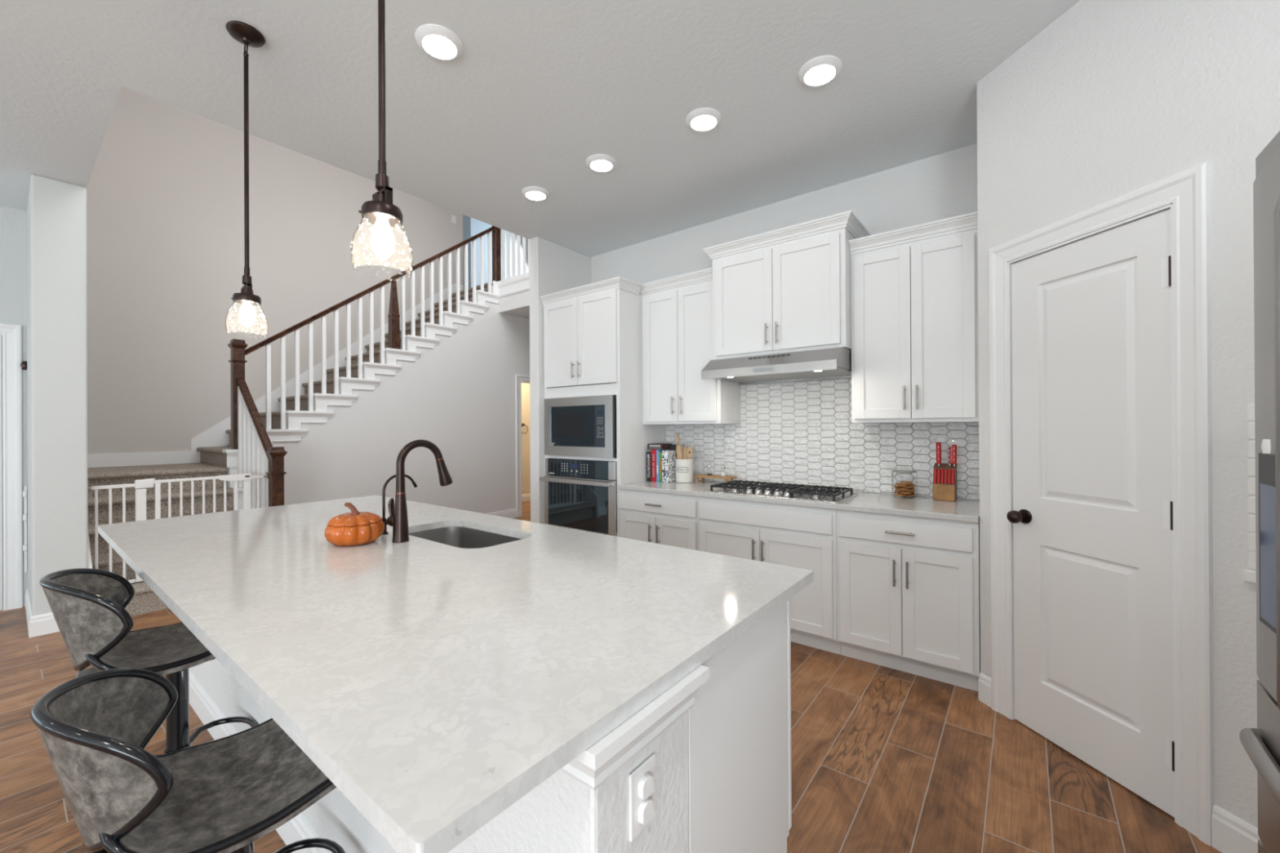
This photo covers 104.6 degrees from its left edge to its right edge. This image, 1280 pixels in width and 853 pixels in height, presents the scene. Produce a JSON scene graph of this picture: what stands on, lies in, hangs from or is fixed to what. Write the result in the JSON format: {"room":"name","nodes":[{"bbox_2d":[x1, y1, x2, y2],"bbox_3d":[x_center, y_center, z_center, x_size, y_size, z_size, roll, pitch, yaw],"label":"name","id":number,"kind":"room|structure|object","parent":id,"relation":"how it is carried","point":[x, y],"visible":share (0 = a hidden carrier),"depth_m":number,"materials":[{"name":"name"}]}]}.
{"room":"kitchen","nodes":[
{"label":"kitchen","id":0,"kind":"room"},
{"bbox_2d":[0,205,529,610],"bbox_3d":[-4.077,-0.328,4.682,0.120,3.400,13.800,0,0,38],"label":"wall","id":1,"kind":"structure","parent":0,"point":[459,396],"depth_m":6.27,"materials":[{"name":"white paint"}]},
{"bbox_2d":[0,335,2,609],"bbox_3d":[-5.002,0.345,3.377,0.011,2.040,0.791,0,0,38],"label":"door","id":2,"kind":"structure","parent":1,"relation":"in","point":[1,480],"depth_m":3.69,"materials":[{"name":"white wood"}]},
{"bbox_2d":[0,323,22,610],"bbox_3d":[-4.999,0.303,3.374,0.021,2.145,0.980,0,0,38],"label":"trim","id":3,"kind":"structure","parent":1,"relation":"attached to","point":[11,334],"depth_m":3.72,"materials":[{"name":"white wood"}]},
{"bbox_2d":[20,360,26,369],"bbox_3d":[-4.676,-0.466,3.763,0.062,0.068,0.068,0,0,38],"label":"coat hook","id":4,"kind":"object","parent":1,"relation":"attached to","point":[24,364],"visible":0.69,"depth_m":3.74,"materials":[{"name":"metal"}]},
{"bbox_2d":[484,508,515,518],"bbox_3d":[-2.840,1.302,6.154,0.014,0.132,3.195,0,0,38],"label":"baseboard","id":5,"kind":"structure","parent":1,"relation":"attached to","point":[510,513],"depth_m":7.27,"materials":[{"name":"white wood"}]},
{"bbox_2d":[515,374,529,517],"bbox_3d":[-1.603,0.291,7.833,0.121,2.145,0.960,0,0,38],"label":"trim","id":6,"kind":"structure","parent":1,"relation":"attached to","point":[519,379],"depth_m":7.46,"materials":[{"name":"white wood"}]},
{"bbox_2d":[86,86,462,554],"bbox_3d":[-4.217,-1.675,6.406,0.100,6.100,4.240,0,0,38],"label":"wall","id":7,"kind":"structure","parent":0,"point":[165,188],"depth_m":5.51,"materials":[{"name":"grey paint"}]},
{"bbox_2d":[451,214,456,223],"bbox_3d":[-2.981,-3.319,7.920,0.012,0.120,0.075,0,0,38],"label":"light switch","id":8,"kind":"object","parent":7,"relation":"attached to","point":[453,217],"visible":1,"depth_m":7.91,"materials":[{"name":"white plastic"}]},
{"bbox_2d":[462,214,471,289],"bbox_3d":[-3.537,-3.408,9.108,0.120,2.634,0.870,0,0,38],"label":"wall","id":9,"kind":"structure","parent":0,"point":[466,220],"depth_m":9.37,"materials":[{"name":"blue paint"}]},
{"bbox_2d":[470,217,528,287],"bbox_3d":[-1.375,-3.337,8.842,6.260,2.800,4.300,0,0,38],"label":"wall","id":10,"kind":"structure","parent":0,"point":[477,226],"depth_m":11.07,"materials":[{"name":"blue paint"}]},
{"bbox_2d":[498,289,529,312],"bbox_3d":[-1.036,-1.854,6.434,2.554,0.375,0.036,0,0,38],"label":"wall","id":11,"kind":"structure","parent":0,"point":[521,300],"depth_m":6.98,"materials":[{"name":"white paint"}]},
{"bbox_2d":[497,271,529,297],"bbox_3d":[-1.074,-1.999,6.467,2.654,0.235,0.090,0,0,38],"label":"trim","id":12,"kind":"structure","parent":11,"relation":"attached to","point":[518,283],"depth_m":6.96,"materials":[{"name":"white wood"}]},
{"bbox_2d":[521,382,530,494],"bbox_3d":[-1.756,-0.060,8.691,1.170,2.850,2.220,0,0,38],"label":"wall","id":13,"kind":"structure","parent":0,"point":[526,437],"depth_m":9.05,"materials":[{"name":"beige paint"}]},
{"bbox_2d":[521,493,530,502],"bbox_3d":[-2.135,1.302,8.970,0.014,0.132,2.030,0,0,38],"label":"baseboard","id":14,"kind":"structure","parent":13,"relation":"attached to","point":[526,497],"depth_m":9.03,"materials":[{"name":"white wood"}]},
{"bbox_2d":[0,0,1079,319],"bbox_3d":[-1.131,-1.810,2.391,9.900,0.275,14.000,0,0,38],"label":"ceiling","id":15,"kind":"structure","parent":0,"point":[536,89],"depth_m":2.45,"materials":[{"name":"white paint"}]},
{"bbox_2d":[225,20,268,337],"bbox_3d":[-1.667,-1.028,2.096,0.143,1.282,0.143,0,0,-26],"label":"pendant light","id":16,"kind":"object","parent":15,"relation":"hanging from","point":[245,33],"visible":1,"depth_m":2.09,"materials":[{"name":"brown metal"}]},
{"bbox_2d":[240,266,253,294],"bbox_3d":[-1.665,-0.616,2.095,0.044,0.118,0.043,0,0,38],"label":"socket","id":17,"kind":"object","parent":16,"relation":"attached to","point":[246,279],"depth_m":2.08,"materials":[{"name":"brown metal"}]},
{"bbox_2d":[350,0,413,280],"bbox_3d":[-0.665,-1.035,1.272,0.143,1.282,0.143,0,0,-26],"label":"pendant light","id":18,"kind":"object","parent":15,"relation":"hanging from","point":[380,211],"visible":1,"depth_m":1.26,"materials":[{"name":"glass"}]},
{"bbox_2d":[373,159,389,201],"bbox_3d":[-0.663,-0.622,1.272,0.044,0.118,0.043,0,0,38],"label":"socket","id":19,"kind":"object","parent":18,"relation":"attached to","point":[382,180],"depth_m":1.26,"materials":[{"name":"brown metal"}]},
{"bbox_2d":[414,23,463,60],"bbox_3d":[-0.872,-1.662,2.153,0.196,0.024,0.196,0,0,38],"label":"recessed light","id":20,"kind":"object","parent":15,"relation":"in","point":[439,42],"visible":1,"depth_m":2.13,"materials":[{"name":"white plastic"}]},
{"bbox_2d":[422,35,456,57],"bbox_3d":[-0.872,-1.653,2.153,0.135,0.004,0.135,0,0,38],"label":"diffuser","id":21,"kind":"object","parent":20,"relation":"attached to","point":[436,46],"depth_m":2.15,"materials":[{"name":"white plastic"}]},
{"bbox_2d":[521,186,549,200],"bbox_3d":[-0.746,-1.660,3.537,0.196,0.024,0.196,0,0,38],"label":"recessed light","id":22,"kind":"object","parent":15,"relation":"in","point":[532,193],"visible":1,"depth_m":3.51,"materials":[{"name":"white"}]},
{"bbox_2d":[525,191,545,199],"bbox_3d":[-0.746,-1.651,3.537,0.135,0.004,0.135,0,0,38],"label":"diffuser","id":23,"kind":"object","parent":22,"relation":"attached to","point":[532,195],"depth_m":3.53,"materials":[{"name":"white plastic"}]},
{"bbox_2d":[586,153,616,172],"bbox_3d":[-0.245,-1.664,3.136,0.196,0.024,0.196,0,0,38],"label":"recessed light","id":24,"kind":"object","parent":15,"relation":"in","point":[600,162],"visible":1,"depth_m":3.10,"materials":[{"name":"white"}]},
{"bbox_2d":[591,160,612,171],"bbox_3d":[-0.245,-1.655,3.136,0.135,0.004,0.135,0,0,38],"label":"diffuser","id":25,"kind":"object","parent":24,"relation":"attached to","point":[596,165],"depth_m":3.13,"materials":[{"name":"white plastic"}]},
{"bbox_2d":[685,107,721,131],"bbox_3d":[0.348,-1.668,2.700,0.196,0.024,0.196,0,0,38],"label":"recessed light","id":26,"kind":"object","parent":15,"relation":"in","point":[701,119],"visible":1,"depth_m":2.67,"materials":[{"name":"white plastic"}]},
{"bbox_2d":[691,115,715,129],"bbox_3d":[0.348,-1.658,2.700,0.135,0.004,0.135,0,0,38],"label":"diffuser","id":27,"kind":"object","parent":26,"relation":"attached to","point":[698,122],"depth_m":2.69,"materials":[{"name":"white plastic"}]},
{"bbox_2d":[798,54,842,86],"bbox_3d":[0.850,-1.671,2.338,0.196,0.024,0.196,0,0,38],"label":"recessed light","id":28,"kind":"object","parent":15,"relation":"in","point":[820,70],"visible":1,"depth_m":2.31,"materials":[{"name":"white plastic"}]},
{"bbox_2d":[804,64,835,84],"bbox_3d":[0.850,-1.662,2.338,0.135,0.004,0.135,0,0,38],"label":"diffuser","id":29,"kind":"object","parent":28,"relation":"attached to","point":[815,74],"depth_m":2.33,"materials":[{"name":"white plastic"}]},
{"bbox_2d":[528,236,591,524],"bbox_3d":[0.694,-0.164,6.472,0.116,3.025,5.322,0,0,38],"label":"wall","id":30,"kind":"structure","parent":0,"point":[554,268],"depth_m":4.38,"materials":[{"name":"white paint"}]},
{"bbox_2d":[0,500,1221,852],"bbox_3d":[-2.070,1.409,3.192,12.400,0.100,14.100,0,0,38],"label":"floor","id":31,"kind":"structure","parent":0,"point":[884,759],"depth_m":1.90,"materials":[{"name":"brown wood"}]},
{"bbox_2d":[26,173,88,616],"bbox_3d":[-4.718,-0.138,3.961,2.090,3.025,0.245,0,0,38],"label":"wall pier","id":32,"kind":"object","parent":31,"relation":"on","point":[56,211],"visible":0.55,"depth_m":3.32,"materials":[{"name":"white paint"}]},
{"bbox_2d":[22,485,27,573],"bbox_3d":[-4.677,0.784,3.761,0.049,0.660,0.022,0,0,38],"label":"wall rack","id":33,"kind":"object","parent":32,"relation":"attached to","point":[24,492],"visible":1,"depth_m":3.77,"materials":[{"name":"white metal"}]},
{"bbox_2d":[25,588,59,638],"bbox_3d":[-4.247,1.305,3.591,0.934,0.132,0.259,0,0,38],"label":"baseboard","id":34,"kind":"object","parent":32,"relation":"attached to","point":[45,624],"visible":0.57,"depth_m":3.26,"materials":[{"name":"white wood"}]},
{"bbox_2d":[39,568,257,754],"bbox_3d":[-1.578,0.898,1.636,0.426,0.911,0.521,0,0,45],"label":"bar stool","id":35,"kind":"object","parent":31,"relation":"on","point":[87,606],"visible":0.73,"depth_m":1.54,"materials":[{"name":"black metal"}]},
{"bbox_2d":[30,668,345,852],"bbox_3d":[-0.929,0.930,1.088,0.521,0.839,0.426,0,0,-42],"label":"bar stool","id":36,"kind":"object","parent":31,"relation":"on","point":[225,794],"visible":0.88,"depth_m":1.01,"materials":[{"name":"black metal"}]},
{"bbox_2d":[87,225,529,616],"bbox_3d":[-2.697,-0.945,5.242,3.720,4.620,4.260,0,0,38],"label":"staircase","id":37,"kind":"structure","parent":31,"relation":"on","point":[250,432],"depth_m":5.28,"materials":[{"name":"wood"}]},
{"bbox_2d":[87,473,268,583],"bbox_3d":[-3.595,0.783,3.924,0.036,0.773,1.066,0,0,38],"label":"safety gate","id":38,"kind":"object","parent":37,"relation":"on","point":[140,494],"visible":0.51,"depth_m":3.79,"materials":[{"name":"white plastic"}]},
{"bbox_2d":[188,599,791,852],"bbox_3d":[-0.932,0.918,1.972,2.912,0.866,0.918,0,0,38],"label":"kitchen island","id":39,"kind":"object","parent":31,"relation":"on","point":[719,737],"visible":0.16,"depth_m":1.09,"materials":[{"name":"white paint"}]},
{"bbox_2d":[97,495,813,852],"bbox_3d":[-0.999,0.469,1.919,2.910,0.031,1.263,0,0,38],"label":"island countertop","id":40,"kind":"structure","parent":39,"relation":"on","point":[436,686],"depth_m":1.08,"materials":[{"name":"stone"}]},
{"bbox_2d":[324,502,384,546],"bbox_3d":[-1.110,0.376,1.928,0.203,0.156,0.204,0,0,38],"label":"pumpkin","id":41,"kind":"object","parent":40,"relation":"on","point":[355,527],"visible":1,"depth_m":1.86,"materials":[{"name":"orange ceramic"}]},
{"bbox_2d":[381,474,417,534],"bbox_3d":[-1.036,0.329,2.134,0.047,0.249,0.163,0,0,38],"label":"filter faucet","id":42,"kind":"object","parent":40,"relation":"on","point":[384,518],"visible":0.79,"depth_m":2.08,"materials":[{"name":"brown metal"}]},
{"bbox_2d":[386,439,453,542],"bbox_3d":[-0.903,0.253,2.041,0.102,0.400,0.252,0,0,38],"label":"faucet","id":43,"kind":"object","parent":40,"relation":"on","point":[397,518],"visible":1,"depth_m":1.95,"materials":[{"name":"brown metal"}]},
{"bbox_2d":[408,526,522,548],"bbox_3d":[-0.758,0.579,2.110,0.660,0.190,0.362,0,0,38],"label":"sink","id":44,"kind":"object","parent":40,"relation":"in","point":[461,537],"visible":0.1,"depth_m":2.33,"materials":[{"name":"silver metal"}]},
{"bbox_2d":[628,754,655,842],"bbox_3d":[0.008,0.655,0.872,0.017,0.115,0.075,0,0,38],"label":"island outlet","id":45,"kind":"object","parent":39,"relation":"attached to","point":[642,782],"visible":1,"depth_m":0.86,"materials":[{"name":"white plastic"}]},
{"bbox_2d":[539,276,665,537],"bbox_3d":[-0.311,0.102,4.322,0.923,2.498,0.671,0,0,38],"label":"tall cabinet","id":46,"kind":"object","parent":31,"relation":"on","point":[593,332],"visible":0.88,"depth_m":4.01,"materials":[{"name":"white wood"}]},
{"bbox_2d":[539,458,617,535],"bbox_3d":[-0.376,0.562,4.282,0.810,0.568,0.585,0,0,38],"label":"wall oven","id":47,"kind":"object","parent":46,"relation":"in","point":[580,494],"visible":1,"depth_m":4.05,"materials":[{"name":"black glass"}]},
{"bbox_2d":[544,395,616,457],"bbox_3d":[-0.385,0.002,4.269,0.794,0.493,0.454,0,0,38],"label":"microwave","id":48,"kind":"object","parent":46,"relation":"in","point":[576,426],"visible":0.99,"depth_m":4.06,"materials":[{"name":"silver metal"}]},
{"bbox_2d":[619,488,698,551],"bbox_3d":[0.299,0.914,3.850,0.702,0.866,0.671,0,0,38],"label":"base cabinet","id":49,"kind":"object","parent":31,"relation":"on","point":[662,518],"visible":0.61,"depth_m":3.59,"materials":[{"name":"white wood"}]},
{"bbox_2d":[698,496,840,654],"bbox_3d":[0.941,0.910,3.352,0.920,0.866,0.671,0,0,38],"label":"base cabinet","id":50,"kind":"object","parent":31,"relation":"on","point":[802,537],"visible":0.63,"depth_m":3.00,"materials":[{"name":"white wood"}]},
{"bbox_2d":[617,480,979,523],"bbox_3d":[0.934,0.461,3.366,2.304,0.031,0.634,0,0,38],"label":"countertop","id":51,"kind":"structure","parent":50,"relation":"on","point":[961,510],"depth_m":2.90,"materials":[{"name":"stone"}]},
{"bbox_2d":[646,451,651,481],"bbox_3d":[0.125,0.330,4.134,0.050,0.240,0.176,0,0,38],"label":"book","id":52,"kind":"object","parent":51,"relation":"on","point":[648,454],"visible":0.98,"depth_m":4.06,"materials":[{"name":"black paper"}]},
{"bbox_2d":[651,449,656,481],"bbox_3d":[0.170,0.319,4.109,0.048,0.262,0.191,0,0,38],"label":"book","id":53,"kind":"object","parent":51,"relation":"on","point":[653,451],"visible":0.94,"depth_m":4.03,"materials":[{"name":"red paper"}]},
{"bbox_2d":[647,443,671,449],"bbox_3d":[0.163,0.164,4.083,0.146,0.047,0.149,0,0,38],"label":"book","id":54,"kind":"object","parent":53,"relation":"on","point":[650,446],"visible":1,"depth_m":4.03,"materials":[{"name":"grey paper"}]},
{"bbox_2d":[658,451,662,482],"bbox_3d":[0.216,0.327,4.061,0.028,0.244,0.170,0,0,38],"label":"book","id":55,"kind":"object","parent":51,"relation":"on","point":[660,452],"visible":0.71,"depth_m":4.00,"materials":[{"name":"green paper"}]},
{"bbox_2d":[656,448,668,481],"bbox_3d":[0.197,0.319,4.081,0.024,0.262,0.181,0,0,38],"label":"book","id":56,"kind":"object","parent":51,"relation":"on","point":[657,451],"visible":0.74,"depth_m":4.01,"materials":[{"name":"blue paper"}]},
{"bbox_2d":[662,449,676,482],"bbox_3d":[0.257,0.321,4.035,0.064,0.256,0.180,0,0,38],"label":"book","id":57,"kind":"object","parent":51,"relation":"on","point":[668,457],"visible":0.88,"depth_m":3.97,"materials":[{"name":"white paper"}]},
{"bbox_2d":[668,444,675,450],"bbox_3d":[0.265,0.169,4.029,0.068,0.047,0.054,0,0,38],"label":"oven mitt","id":58,"kind":"object","parent":57,"relation":"on","point":[671,447],"visible":1,"depth_m":4.00,"materials":[{"name":"black fabric"}]},
{"bbox_2d":[675,457,693,483],"bbox_3d":[0.358,0.355,3.991,0.147,0.188,0.147,0,0,38],"label":"utensil crock","id":59,"kind":"object","parent":51,"relation":"on","point":[683,468],"visible":0.98,"depth_m":3.93,"materials":[{"name":"white ceramic"}]},
{"bbox_2d":[675,434,684,459],"bbox_3d":[0.329,0.242,4.003,0.088,0.365,0.058,0,0,38],"label":"rolling pin","id":60,"kind":"object","parent":59,"relation":"in","point":[679,451],"visible":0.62,"depth_m":3.99,"materials":[{"name":"brown wood"}]},
{"bbox_2d":[683,446,687,459],"bbox_3d":[0.364,0.299,3.971,0.037,0.276,0.013,0,0,32],"label":"wooden spoon","id":61,"kind":"object","parent":59,"relation":"in","point":[685,449],"visible":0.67,"depth_m":3.97,"materials":[{"name":"brown wood"}]},
{"bbox_2d":[686,446,693,459],"bbox_3d":[0.393,0.300,3.951,0.066,0.275,0.021,0,0,38],"label":"wooden spoon","id":62,"kind":"object","parent":59,"relation":"in","point":[690,450],"visible":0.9,"depth_m":3.94,"materials":[{"name":"brown wood"}]},
{"bbox_2d":[693,474,737,483],"bbox_3d":[0.581,0.417,3.898,0.355,0.060,0.120,0,0,38],"label":"wooden riser","id":63,"kind":"object","parent":51,"relation":"on","point":[702,476],"visible":0.85,"depth_m":3.85,"materials":[{"name":"brown wood"}]},
{"bbox_2d":[706,465,712,475],"bbox_3d":[0.553,0.346,3.926,0.042,0.081,0.042,0,0,38],"label":"shaker","id":64,"kind":"object","parent":63,"relation":"on","point":[708,466],"visible":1,"depth_m":3.91,"materials":[{"name":"clear glass"}]},
{"bbox_2d":[720,466,725,476],"bbox_3d":[0.649,0.346,3.851,0.042,0.081,0.042,0,0,38],"label":"shaker","id":65,"kind":"object","parent":63,"relation":"on","point":[722,473],"visible":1,"depth_m":3.84,"materials":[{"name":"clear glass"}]},
{"bbox_2d":[702,480,858,503],"bbox_3d":[0.920,0.420,3.281,0.897,0.050,0.460,0,0,38],"label":"gas cooktop","id":66,"kind":"object","parent":51,"relation":"in","point":[802,492],"visible":1,"depth_m":3.18,"materials":[{"name":"silver metal"}]},
{"bbox_2d":[891,464,917,498],"bbox_3d":[1.649,0.335,3.085,0.140,0.210,0.140,0,0,38],"label":"cookie jar","id":67,"kind":"object","parent":51,"relation":"on","point":[892,470],"visible":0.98,"depth_m":3.09,"materials":[{"name":"clear glass"}]},
{"bbox_2d":[895,493,906,496],"bbox_3d":[1.623,0.425,3.075,0.065,0.016,0.064,0,0,25],"label":"cookie","id":68,"kind":"object","parent":67,"relation":"in","point":[896,495],"visible":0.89,"depth_m":3.06,"materials":[{"name":"brown food"}]},
{"bbox_2d":[897,483,908,486],"bbox_3d":[1.628,0.363,3.067,0.065,0.016,0.064,0,0,1],"label":"cookie","id":69,"kind":"object","parent":67,"relation":"in","point":[898,484],"visible":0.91,"depth_m":3.05,"materials":[{"name":"brown food"}]},
{"bbox_2d":[897,488,910,490],"bbox_3d":[1.634,0.387,3.062,0.064,0.015,0.065,0,0,38],"label":"cookie","id":70,"kind":"object","parent":67,"relation":"in","point":[903,489],"visible":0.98,"depth_m":3.04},
{"bbox_2d":[899,492,911,494],"bbox_3d":[1.642,0.412,3.058,0.064,0.017,0.065,0,0,-9],"label":"cookie","id":71,"kind":"object","parent":67,"relation":"in","point":[907,493],"visible":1,"depth_m":3.04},
{"bbox_2d":[901,481,912,484],"bbox_3d":[1.650,0.350,3.057,0.065,0.017,0.064,0,0,2],"label":"cookie","id":72,"kind":"object","parent":67,"relation":"in","point":[904,482],"visible":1,"depth_m":3.04,"materials":[{"name":"brown food"}]},
{"bbox_2d":[905,493,915,497],"bbox_3d":[1.672,0.425,3.067,0.064,0.018,0.065,0,0,-7],"label":"cookie","id":73,"kind":"object","parent":67,"relation":"in","point":[911,495],"visible":0.68,"depth_m":3.04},
{"bbox_2d":[932,462,956,502],"bbox_3d":[1.827,0.332,2.964,0.114,0.214,0.118,0,0,38],"label":"knife block","id":74,"kind":"object","parent":51,"relation":"on","point":[944,492],"visible":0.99,"depth_m":2.93,"materials":[{"name":"brown wood"}]},
{"bbox_2d":[933,468,937,483],"bbox_3d":[1.771,0.302,2.965,0.016,0.097,0.037,0,0,38],"label":"steak knife","id":75,"kind":"object","parent":74,"relation":"in","point":[935,469],"visible":1,"depth_m":2.96,"materials":[{"name":"red plastic"}]},
{"bbox_2d":[936,442,941,465],"bbox_3d":[1.814,0.176,3.002,0.028,0.158,0.028,0,0,38],"label":"kitchen knife","id":76,"kind":"object","parent":74,"relation":"in","point":[938,444],"visible":0.99,"depth_m":2.99,"materials":[{"name":"red plastic"}]},
{"bbox_2d":[937,468,940,483],"bbox_3d":[1.785,0.302,2.954,0.016,0.097,0.037,0,0,38],"label":"steak knife","id":77,"kind":"object","parent":74,"relation":"in","point":[939,469],"visible":1,"depth_m":2.95,"materials":[{"name":"red metal"}]},
{"bbox_2d":[940,468,943,484],"bbox_3d":[1.799,0.302,2.943,0.016,0.097,0.037,0,0,38],"label":"steak knife","id":78,"kind":"object","parent":74,"relation":"in","point":[942,469],"visible":1,"depth_m":2.94,"materials":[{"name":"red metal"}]},
{"bbox_2d":[944,469,947,484],"bbox_3d":[1.813,0.302,2.932,0.016,0.097,0.037,0,0,38],"label":"steak knife","id":79,"kind":"object","parent":74,"relation":"in","point":[945,470],"visible":1,"depth_m":2.93,"materials":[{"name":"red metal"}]},
{"bbox_2d":[947,469,951,484],"bbox_3d":[1.827,0.302,2.921,0.016,0.097,0.037,0,0,38],"label":"steak knife","id":80,"kind":"object","parent":74,"relation":"in","point":[948,470],"visible":1,"depth_m":2.92,"materials":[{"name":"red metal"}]},
{"bbox_2d":[948,447,951,465],"bbox_3d":[1.864,0.188,2.975,0.014,0.128,0.022,0,0,38],"label":"kitchen knife","id":81,"kind":"object","parent":74,"relation":"in","point":[949,448],"visible":1,"depth_m":2.97,"materials":[{"name":"red plastic"}]},
{"bbox_2d":[951,469,954,484],"bbox_3d":[1.842,0.302,2.910,0.016,0.097,0.037,0,0,38],"label":"steak knife","id":82,"kind":"object","parent":74,"relation":"in","point":[953,470],"visible":1,"depth_m":2.91,"materials":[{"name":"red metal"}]},
{"bbox_2d":[951,444,956,466],"bbox_3d":[1.879,0.181,2.954,0.024,0.146,0.026,0,0,38],"label":"kitchen knife","id":83,"kind":"object","parent":74,"relation":"in","point":[953,446],"visible":0.99,"depth_m":2.95,"materials":[{"name":"red plastic"}]},
{"bbox_2d":[836,509,980,691],"bbox_3d":[1.573,0.906,2.862,0.676,0.866,0.671,0,0,38],"label":"base cabinet","id":84,"kind":"object","parent":31,"relation":"on","point":[908,588],"visible":0.93,"depth_m":2.61,"materials":[{"name":"white wood"}]},
{"bbox_2d":[1239,130,1279,852],"bbox_3d":[1.103,0.424,0.284,0.910,1.788,0.890,0,0,38],"label":"refrigerator","id":85,"kind":"object","parent":31,"relation":"on","point":[1261,744],"visible":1,"depth_m":0.80,"materials":[{"name":"silver metal"}]},
{"bbox_2d":[591,142,978,424],"bbox_3d":[1.406,-0.172,3.493,4.660,3.025,0.120,0,0,38],"label":"wall","id":86,"kind":"structure","parent":0,"point":[941,186],"depth_m":3.42,"materials":[{"name":"white paint"}]},
{"bbox_2d":[640,267,740,424],"bbox_3d":[0.388,-0.590,3.960,0.723,1.142,0.383,0,0,38],"label":"upper cabinet","id":87,"kind":"object","parent":86,"relation":"attached to","point":[677,310],"visible":0.89,"depth_m":3.82,"materials":[{"name":"white wood"}]},
{"bbox_2d":[702,210,871,359],"bbox_3d":[0.998,-0.876,3.414,1.006,0.794,0.497,0,0,38],"label":"upper cabinet","id":88,"kind":"object","parent":86,"relation":"attached to","point":[787,289],"visible":0.95,"depth_m":3.20,"materials":[{"name":"white wood"}]},
{"bbox_2d":[701,346,851,384],"bbox_3d":[0.959,-0.401,3.360,0.900,0.143,0.605,0,0,38],"label":"range hood","id":89,"kind":"object","parent":88,"relation":"attached to","point":[833,362],"visible":0.98,"depth_m":3.18,"materials":[{"name":"silver metal"}]},
{"bbox_2d":[664,378,979,500],"bbox_3d":[1.131,0.074,3.622,2.306,0.800,0.015,0,0,38],"label":"tile backsplash","id":90,"kind":"structure","parent":86,"relation":"attached to","point":[804,433],"depth_m":3.50,"materials":[{"name":"grey tile"}]},
{"bbox_2d":[693,462,702,472],"bbox_3d":[0.450,0.338,4.118,0.131,0.087,0.039,0,0,38],"label":"wall outlet","id":91,"kind":"object","parent":90,"relation":"attached to","point":[697,466],"visible":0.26,"depth_m":4.11,"materials":[{"name":"white plastic"}]},
{"bbox_2d":[695,463,699,471],"bbox_3d":[0.479,0.338,4.110,0.035,0.063,0.004,0,0,38],"label":"socket","id":92,"kind":"object","parent":91,"relation":"attached to","point":[697,465],"depth_m":4.11,"materials":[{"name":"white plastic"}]},
{"bbox_2d":[848,211,978,422],"bbox_3d":[1.658,-0.585,2.974,0.665,1.119,0.383,0,0,38],"label":"upper cabinet","id":93,"kind":"object","parent":86,"relation":"attached to","point":[915,331],"visible":0.94,"depth_m":2.83,"materials":[{"name":"white wood"}]},
{"bbox_2d":[977,0,1279,828],"bbox_3d":[2.148,-0.179,1.168,0.753,3.025,3.465,0,0,-13],"label":"wall","id":94,"kind":"structure","parent":0,"point":[1111,100],"depth_m":1.66,"materials":[{"name":"white paint"}]},
{"bbox_2d":[1006,208,1174,817],"bbox_3d":[1.732,0.295,1.957,0.115,2.068,0.594,0,0,-11],"label":"door","id":95,"kind":"structure","parent":94,"relation":"in","point":[1091,515],"depth_m":1.90,"materials":[{"name":"white wood"}]},
{"bbox_2d":[988,161,1213,846],"bbox_3d":[1.798,0.246,1.974,0.136,2.180,0.788,0,0,-11],"label":"trim","id":96,"kind":"structure","parent":94,"relation":"attached to","point":[1186,193],"depth_m":1.65,"materials":[{"name":"white wood"}]},
{"bbox_2d":[977,672,1260,852],"bbox_3d":[1.866,1.269,1.354,0.014,0.132,2.174,0,0,-11],"label":"baseboard","id":97,"kind":"structure","parent":94,"relation":"attached to","point":[1230,833],"depth_m":1.54,"materials":[{"name":"white wood"}]},
{"bbox_2d":[1242,403,1256,583],"bbox_3d":[1.833,0.199,1.478,0.022,0.537,0.038,0,0,-11],"label":"wall strip","id":98,"kind":"object","parent":94,"relation":"attached to","point":[1248,575],"visible":0.57,"depth_m":1.48,"materials":[{"name":"white plastic"}]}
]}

